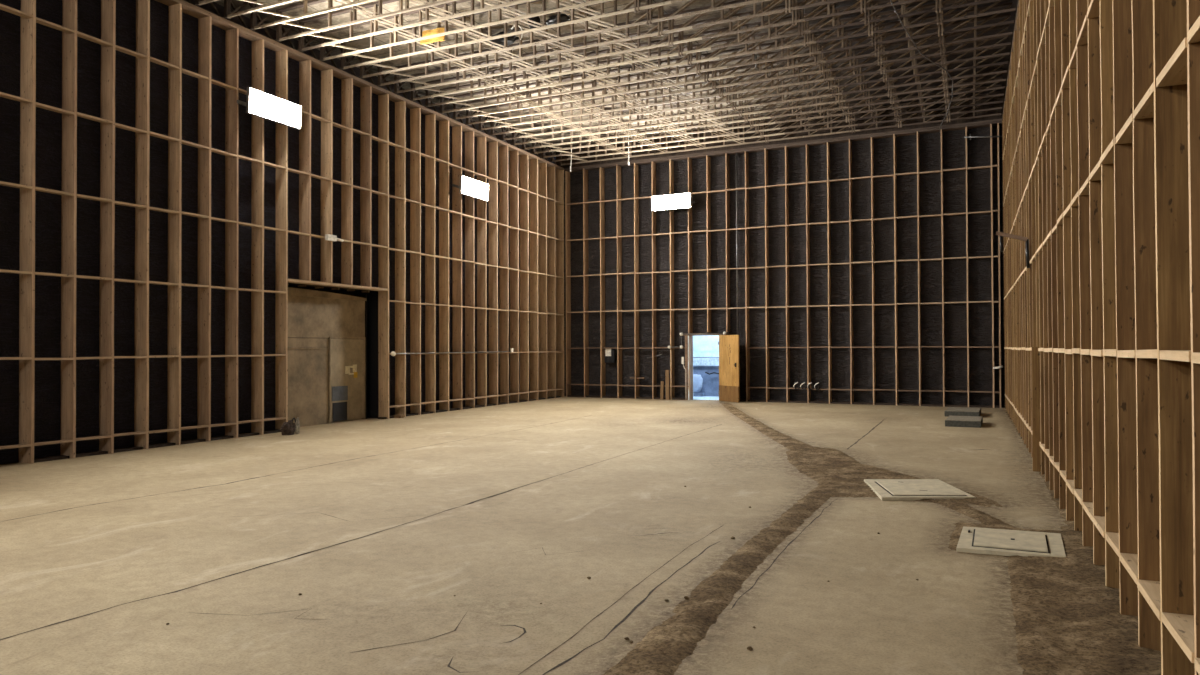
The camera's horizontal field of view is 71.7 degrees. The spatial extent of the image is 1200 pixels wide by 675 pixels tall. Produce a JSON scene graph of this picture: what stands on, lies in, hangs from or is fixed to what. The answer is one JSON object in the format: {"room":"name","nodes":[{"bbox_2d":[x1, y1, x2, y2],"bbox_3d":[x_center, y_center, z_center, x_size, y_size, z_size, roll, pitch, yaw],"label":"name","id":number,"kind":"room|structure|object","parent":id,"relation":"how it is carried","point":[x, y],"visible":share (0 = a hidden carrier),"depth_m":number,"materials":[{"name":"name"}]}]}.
{"room":"empty warehouse","nodes":[
{"label":"empty warehouse","id":0,"kind":"room"},
{"bbox_2d":[0,0,564,464],"bbox_3d":[-7.931,-2.320,13.949,1.165,8.308,32.000,-1,-1,24],"label":"wall","id":1,"kind":"structure","parent":0,"point":[156,230],"depth_m":15.27,"materials":[{"name":"brown wood"}]},
{"bbox_2d":[237,87,300,129],"bbox_3d":[-6.293,-4.350,15.878,0.322,0.472,1.310,-1,-1,24],"label":"light","id":2,"kind":"object","parent":1,"relation":"attached to","point":[258,103],"visible":1,"depth_m":15.73,"materials":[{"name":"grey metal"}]},
{"bbox_2d":[325,234,343,241],"bbox_3d":[-5.620,-2.099,17.627,0.080,0.120,0.502,-1,-1,24],"label":"junction box","id":3,"kind":"object","parent":1,"relation":"attached to","point":[328,237],"visible":1,"depth_m":17.50,"materials":[{"name":"white plastic"}]},
{"bbox_2d":[391,351,507,355],"bbox_3d":[-3.764,0.405,21.789,0.119,0.120,5.358,-1,-1,24],"label":"conduit pipe","id":4,"kind":"object","parent":1,"relation":"attached to","point":[393,353],"visible":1,"depth_m":21.08,"materials":[{"name":"white plastic"}]},
{"bbox_2d":[452,175,487,200],"bbox_3d":[-3.459,-3.982,22.271,0.322,0.472,1.310,-1,-1,24],"label":"light","id":5,"kind":"object","parent":1,"relation":"attached to","point":[468,186],"visible":1,"depth_m":22.10,"materials":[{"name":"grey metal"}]},
{"bbox_2d":[453,2,1011,119],"bbox_3d":[1.939,-6.089,18.701,13.150,0.640,0.654,-1,-1,26],"label":"roof truss","id":6,"kind":"object","parent":1,"relation":"on","point":[875,53],"visible":0.83,"depth_m":18.27,"materials":[{"name":"brown wood"}]},
{"bbox_2d":[479,24,1009,130],"bbox_3d":[2.436,-6.080,19.821,13.150,0.640,0.653,-1,-1,26],"label":"roof truss","id":7,"kind":"object","parent":1,"relation":"on","point":[780,62],"visible":0.86,"depth_m":19.49,"materials":[{"name":"brown wood"}]},
{"bbox_2d":[501,45,1006,140],"bbox_3d":[2.933,-6.069,20.941,13.150,0.640,0.653,-1,-1,26],"label":"roof truss","id":8,"kind":"object","parent":1,"relation":"on","point":[834,94],"visible":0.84,"depth_m":20.64,"materials":[{"name":"brown wood"}]},
{"bbox_2d":[512,55,1005,144],"bbox_3d":[3.185,-6.058,21.508,13.150,0.640,0.653,-1,-1,26],"label":"roof truss","id":9,"kind":"object","parent":1,"relation":"on","point":[888,94],"visible":0.74,"depth_m":21.27,"materials":[{"name":"brown wood"}]},
{"bbox_2d":[522,64,1004,149],"bbox_3d":[3.431,-6.053,22.062,13.150,0.640,0.653,-1,-1,26],"label":"roof truss","id":10,"kind":"object","parent":1,"relation":"on","point":[890,101],"visible":0.7,"depth_m":21.82,"materials":[{"name":"brown wood"}]},
{"bbox_2d":[541,77,1002,157],"bbox_3d":[3.931,-6.042,23.189,13.150,0.640,0.653,-1,-1,26],"label":"roof truss","id":11,"kind":"object","parent":1,"relation":"on","point":[894,113],"visible":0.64,"depth_m":22.95,"materials":[{"name":"brown wood"}]},
{"bbox_2d":[890,0,952,131],"bbox_3d":[7.171,-5.704,17.899,0.652,0.178,10.350,-1,-1,27],"label":"conduit","id":12,"kind":"object","parent":11,"relation":"attached to","point":[890,0],"visible":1,"depth_m":17.22,"materials":[{"name":"grey metal"}]},
{"bbox_2d":[550,84,1001,161],"bbox_3d":[4.180,-6.040,23.750,13.150,0.640,0.653,-1,-1,26],"label":"roof truss","id":13,"kind":"object","parent":1,"relation":"on","point":[896,119],"visible":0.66,"depth_m":23.44,"materials":[{"name":"brown wood"}]},
{"bbox_2d":[559,91,1000,165],"bbox_3d":[4.428,-6.035,24.309,13.150,0.640,0.653,-1,-1,26],"label":"roof truss","id":14,"kind":"object","parent":1,"relation":"on","point":[766,140],"visible":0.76,"depth_m":24.10,"materials":[{"name":"brown wood"}]},
{"bbox_2d":[288,287,366,426],"bbox_3d":[-6.037,0.427,17.980,0.090,2.900,2.880,-1,-1,24],"label":"wall","id":15,"kind":"structure","parent":0,"point":[326,351],"depth_m":18.10,"materials":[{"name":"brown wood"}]},
{"bbox_2d":[0,396,1067,674],"bbox_3d":[-2.011,1.772,10.681,16.900,0.002,32.000,-1,-1,26],"label":"floor","id":16,"kind":"structure","parent":0,"point":[506,510],"depth_m":6.81,"materials":[{"name":"concrete"}]},
{"bbox_2d":[280,417,299,434],"bbox_3d":[-5.912,1.688,15.837,0.219,0.324,0.399,-1,-1,26],"label":"bundle","id":17,"kind":"object","parent":16,"relation":"on","point":[288,428],"visible":1,"depth_m":15.79,"materials":[{"name":"fabric"}]},
{"bbox_2d":[394,415,403,417],"bbox_3d":[-4.733,1.856,19.544,0.200,0.070,0.120,-1,-1,24],"label":"loose offcut","id":18,"kind":"object","parent":16,"relation":"on","point":[395,416],"visible":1,"depth_m":19.49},
{"bbox_2d":[660,381,663,399],"bbox_3d":[1.950,1.663,26.104,0.117,0.574,0.059,-1,-1,26],"label":"board","id":19,"kind":"object","parent":16,"relation":"on","point":[662,382],"visible":1,"depth_m":26.09,"materials":[{"name":"brown wood"}]},
{"bbox_2d":[665,370,669,399],"bbox_3d":[2.119,1.482,26.084,0.139,0.933,0.070,-1,-1,26],"label":"board","id":20,"kind":"object","parent":16,"relation":"on","point":[667,384],"visible":1,"depth_m":26.06,"materials":[{"name":"brown wood"}]},
{"bbox_2d":[602,401,1160,674],"bbox_3d":[2.700,1.770,13.289,8.855,0.061,21.910,-1,-1,26],"label":"soil","id":21,"kind":"object","parent":16,"relation":"on","point":[1068,621],"visible":0.69,"depth_m":5.34,"materials":[{"name":"brown soil"}]},
{"bbox_2d":[864,479,974,500],"bbox_3d":[3.534,1.712,9.419,0.993,0.050,1.270,0,-1,4],"label":"access hatch","id":22,"kind":"object","parent":16,"relation":"on","point":[885,489],"visible":0.96,"depth_m":9.22,"materials":[{"name":"concrete"}]},
{"bbox_2d":[945,407,980,416],"bbox_3d":[8.665,1.778,19.822,0.740,0.135,1.350,-1,-1,26],"label":"concrete curb","id":23,"kind":"object","parent":16,"relation":"on","point":[950,411],"visible":0.94,"depth_m":19.33,"materials":[{"name":"grey concrete"}]},
{"bbox_2d":[945,416,982,427],"bbox_3d":[7.609,1.752,17.360,0.670,0.135,1.200,-1,-1,26],"label":"concrete curb","id":24,"kind":"object","parent":16,"relation":"on","point":[951,421],"visible":1,"depth_m":16.91,"materials":[{"name":"grey concrete"}]},
{"bbox_2d":[956,526,1065,556],"bbox_3d":[3.382,1.681,6.848,0.771,0.050,0.916,-1,-1,26],"label":"access hatch","id":25,"kind":"object","parent":16,"relation":"on","point":[1003,542],"visible":0.95,"depth_m":6.72,"materials":[{"name":"concrete"}]},
{"bbox_2d":[1031,347,1040,471],"bbox_3d":[5.738,0.936,10.903,0.120,1.620,0.150,-1,-1,26],"label":"post","id":26,"kind":"object","parent":16,"relation":"on","point":[1036,401],"visible":0.64,"depth_m":10.84,"materials":[{"name":"brown wood"}]},
{"bbox_2d":[214,0,1017,154],"bbox_3d":[-1.959,-6.565,10.837,19.000,0.060,32.370,-1,-1,26],"label":"ceiling","id":27,"kind":"structure","parent":0,"point":[535,7],"depth_m":18.68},
{"bbox_2d":[486,32,518,46],"bbox_3d":[-2.111,-6.283,17.552,0.776,0.244,0.540,-1,-1,26],"label":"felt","id":28,"kind":"object","parent":27,"relation":"hanging from","point":[510,40],"visible":0.61,"depth_m":17.43,"materials":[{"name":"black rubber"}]},
{"bbox_2d":[556,95,1004,407],"bbox_3d":[4.934,-2.232,24.925,14.300,8.308,0.318,-1,-1,26],"label":"wall","id":29,"kind":"structure","parent":0,"point":[870,268],"depth_m":24.43,"materials":[{"name":"brown wood"}]},
{"bbox_2d":[605,349,614,362],"bbox_3d":[0.319,0.561,27.134,0.340,0.510,0.060,-1,-1,26],"label":"card","id":30,"kind":"object","parent":29,"relation":"attached to","point":[609,353],"visible":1,"depth_m":27.10,"materials":[{"name":"white paper"}]},
{"bbox_2d":[651,193,694,210],"bbox_3d":[2.268,-4.199,25.889,1.310,0.472,0.392,-1,-1,26],"label":"light","id":31,"kind":"object","parent":29,"relation":"attached to","point":[682,200],"visible":1,"depth_m":25.72,"materials":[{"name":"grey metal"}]},
{"bbox_2d":[680,332,722,344],"bbox_3d":[3.108,0.029,25.591,1.384,0.395,0.124,-1,-1,26],"label":"conduit pipe","id":32,"kind":"object","parent":29,"relation":"attached to","point":[681,333],"visible":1,"depth_m":25.70,"materials":[{"name":"white plastic"}]},
{"bbox_2d":[693,335,718,395],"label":"wall","id":33,"kind":"structure","parent":29,"relation":"in","point":[703,346],"depth_m":27.87,"materials":[{"name":"concrete"}]},
{"bbox_2d":[693,396,718,399],"bbox_3d":[3.280,2.006,27.139,4.400,0.100,2.400,-1,-1,26],"label":"ground","id":34,"kind":"structure","parent":29,"relation":"in","point":[694,397],"depth_m":26.56,"materials":[{"name":"concrete"}]},
{"bbox_2d":[693,392,704,396],"bbox_3d":[3.228,1.896,27.757,0.480,0.135,0.260,-1,-1,26],"label":"block","id":35,"kind":"object","parent":34,"relation":"on","point":[697,394],"visible":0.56,"depth_m":27.61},
{"bbox_2d":[693,374,702,391],"bbox_3d":[3.224,1.520,27.751,0.408,0.592,0.211,-1,-1,26],"label":"sack","id":36,"kind":"object","parent":35,"relation":"on","point":[697,379],"visible":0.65,"depth_m":27.65,"materials":[{"name":"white plastic"}]},
{"bbox_2d":[682,333,739,401],"bbox_3d":[3.533,0.899,25.443,0.778,2.070,2.233,0,-1,-44],"label":"door","id":37,"kind":"structure","parent":29,"relation":"in","point":[729,375],"depth_m":24.94,"materials":[{"name":"brown wood"}]},
{"bbox_2d":[736,153,737,334],"bbox_3d":[4.170,-2.870,25.333,0.044,5.600,0.044,-1,-1,26],"label":"pipe","id":38,"kind":"object","parent":29,"relation":"attached to","point":[736,153],"visible":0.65,"depth_m":25.32,"materials":[{"name":"grey metal"}]},
{"bbox_2d":[964,134,1001,139],"bbox_3d":[10.222,-5.371,22.145,0.964,0.182,0.044,-1,-1,26],"label":"rod","id":39,"kind":"object","parent":29,"relation":"attached to","point":[970,136],"visible":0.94,"depth_m":22.18,"materials":[{"name":"grey metal"}]},
{"bbox_2d":[1002,0,1199,674],"bbox_3d":[4.492,-2.431,7.796,0.317,8.328,31.925,-1,-1,24],"label":"wall","id":40,"kind":"structure","parent":0,"point":[1101,115],"depth_m":5.49,"materials":[{"name":"brown wood"}]},
{"bbox_2d":[195,0,217,5],"bbox_3d":[-1.296,-6.175,11.416,13.150,0.640,0.653,-1,-1,26],"label":"roof truss","id":41,"kind":"object","parent":40,"relation":"on","point":[197,2],"visible":1,"depth_m":14.49,"materials":[{"name":"brown wood"}]},
{"bbox_2d":[224,0,297,18],"bbox_3d":[-1.046,-6.166,11.979,13.150,0.640,0.653,-1,-1,26],"label":"roof truss","id":42,"kind":"object","parent":40,"relation":"on","point":[227,3],"visible":1,"depth_m":14.80,"materials":[{"name":"brown wood"}]},
{"bbox_2d":[250,0,375,29],"bbox_3d":[-0.798,-6.160,12.536,13.150,0.640,0.653,-1,-1,26],"label":"roof truss","id":43,"kind":"object","parent":40,"relation":"on","point":[253,16],"visible":0.99,"depth_m":15.08,"materials":[{"name":"brown wood"}]},
{"bbox_2d":[276,0,457,41],"bbox_3d":[-0.546,-6.150,13.105,13.150,0.640,0.653,-1,-1,26],"label":"roof truss","id":44,"kind":"object","parent":40,"relation":"on","point":[279,38],"visible":0.99,"depth_m":15.54,"materials":[{"name":"brown wood"}]},
{"bbox_2d":[299,0,534,51],"bbox_3d":[-0.300,-6.144,13.658,13.150,0.640,0.653,-1,-1,26],"label":"roof truss","id":45,"kind":"object","parent":40,"relation":"on","point":[375,5],"visible":0.79,"depth_m":15.80,"materials":[{"name":"brown wood"}]},
{"bbox_2d":[320,0,612,60],"bbox_3d":[-0.052,-6.139,14.217,13.150,0.640,0.653,-1,-1,26],"label":"roof truss","id":46,"kind":"object","parent":40,"relation":"on","point":[588,2],"visible":0.72,"depth_m":16.00,"materials":[{"name":"brown wood"}]},
{"bbox_2d":[341,0,688,69],"bbox_3d":[0.198,-6.140,14.779,13.150,0.640,0.653,-1,-1,26],"label":"roof truss","id":47,"kind":"object","parent":40,"relation":"on","point":[636,3],"visible":0.63,"depth_m":16.16,"materials":[{"name":"brown wood"}]},
{"bbox_2d":[420,28,444,44],"bbox_3d":[-3.336,-6.032,16.624,0.555,0.304,0.132,0,-1,22],"label":"scrap","id":48,"kind":"object","parent":47,"relation":"attached to","point":[437,30],"visible":0.74,"depth_m":16.61,"materials":[{"name":"yellow plastic"}]},
{"bbox_2d":[360,0,779,78],"bbox_3d":[0.447,-6.125,15.341,13.150,0.640,0.653,-1,-1,26],"label":"roof truss","id":49,"kind":"object","parent":40,"relation":"on","point":[716,7],"visible":0.59,"depth_m":16.33,"materials":[{"name":"brown wood"}]},
{"bbox_2d":[528,16,540,28],"bbox_3d":[-1.294,-6.276,16.548,0.275,0.359,0.236,-1,-1,26],"label":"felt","id":50,"kind":"object","parent":49,"relation":"hanging from","point":[535,19],"visible":0.56,"depth_m":16.48,"materials":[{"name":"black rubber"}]},
{"bbox_2d":[546,14,570,24],"bbox_3d":[-0.851,-6.305,16.525,0.650,0.195,0.356,-1,-1,26],"label":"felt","id":51,"kind":"object","parent":49,"relation":"hanging from","point":[563,17],"visible":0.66,"depth_m":16.42,"materials":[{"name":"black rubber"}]},
{"bbox_2d":[378,0,857,85],"bbox_3d":[0.696,-6.120,15.902,13.150,0.640,0.653,-1,-1,26],"label":"roof truss","id":52,"kind":"object","parent":40,"relation":"on","point":[659,26],"visible":0.55,"depth_m":16.56,"materials":[{"name":"brown wood"}]},
{"bbox_2d":[394,0,935,93],"bbox_3d":[0.943,-6.115,16.458,13.150,0.640,0.653,-1,-1,26],"label":"roof truss","id":53,"kind":"object","parent":40,"relation":"on","point":[670,37],"visible":0.65,"depth_m":16.82,"materials":[{"name":"brown wood"}]},
{"bbox_2d":[411,0,1001,100],"bbox_3d":[1.194,-6.110,17.024,13.150,0.640,0.653,-1,-1,26],"label":"roof truss","id":54,"kind":"object","parent":40,"relation":"on","point":[864,21],"visible":0.79,"depth_m":16.97,"materials":[{"name":"brown wood"}]},
{"bbox_2d":[426,0,1015,106],"bbox_3d":[1.441,-6.108,17.581,13.150,0.640,0.653,-1,-1,26],"label":"roof truss","id":55,"kind":"object","parent":40,"relation":"on","point":[873,3],"visible":0.79,"depth_m":17.42,"materials":[{"name":"brown wood"}]},
{"bbox_2d":[440,0,1013,113],"bbox_3d":[1.690,-6.098,18.142,13.150,0.640,0.653,-1,-1,26],"label":"roof truss","id":56,"kind":"object","parent":40,"relation":"on","point":[872,43],"visible":0.88,"depth_m":17.82,"materials":[{"name":"brown wood"}]},
{"bbox_2d":[466,13,1010,124],"bbox_3d":[2.188,-6.090,19.262,13.150,0.640,0.654,-1,-1,26],"label":"roof truss","id":57,"kind":"object","parent":40,"relation":"on","point":[1006,16],"visible":0.84,"depth_m":18.91,"materials":[{"name":"brown wood"}]},
{"bbox_2d":[490,35,1007,135],"bbox_3d":[2.687,-6.080,20.387,13.150,0.640,0.653,-1,-1,26],"label":"roof truss","id":58,"kind":"object","parent":40,"relation":"on","point":[957,68],"visible":0.82,"depth_m":20.05,"materials":[{"name":"brown wood"}]},
{"bbox_2d":[532,69,1003,153],"bbox_3d":[3.682,-6.056,22.628,13.150,0.640,0.653,-1,-1,26],"label":"roof truss","id":59,"kind":"object","parent":40,"relation":"on","point":[947,101],"visible":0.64,"depth_m":22.35,"materials":[{"name":"brown wood"}]},
{"bbox_2d":[996,231,1029,267],"bbox_3d":[6.095,-1.299,12.274,0.449,0.566,0.067,-1,-1,26],"label":"bracket","id":60,"kind":"object","parent":40,"relation":"attached to","point":[1026,239],"visible":1,"depth_m":12.23,"materials":[{"name":"brown wood"}]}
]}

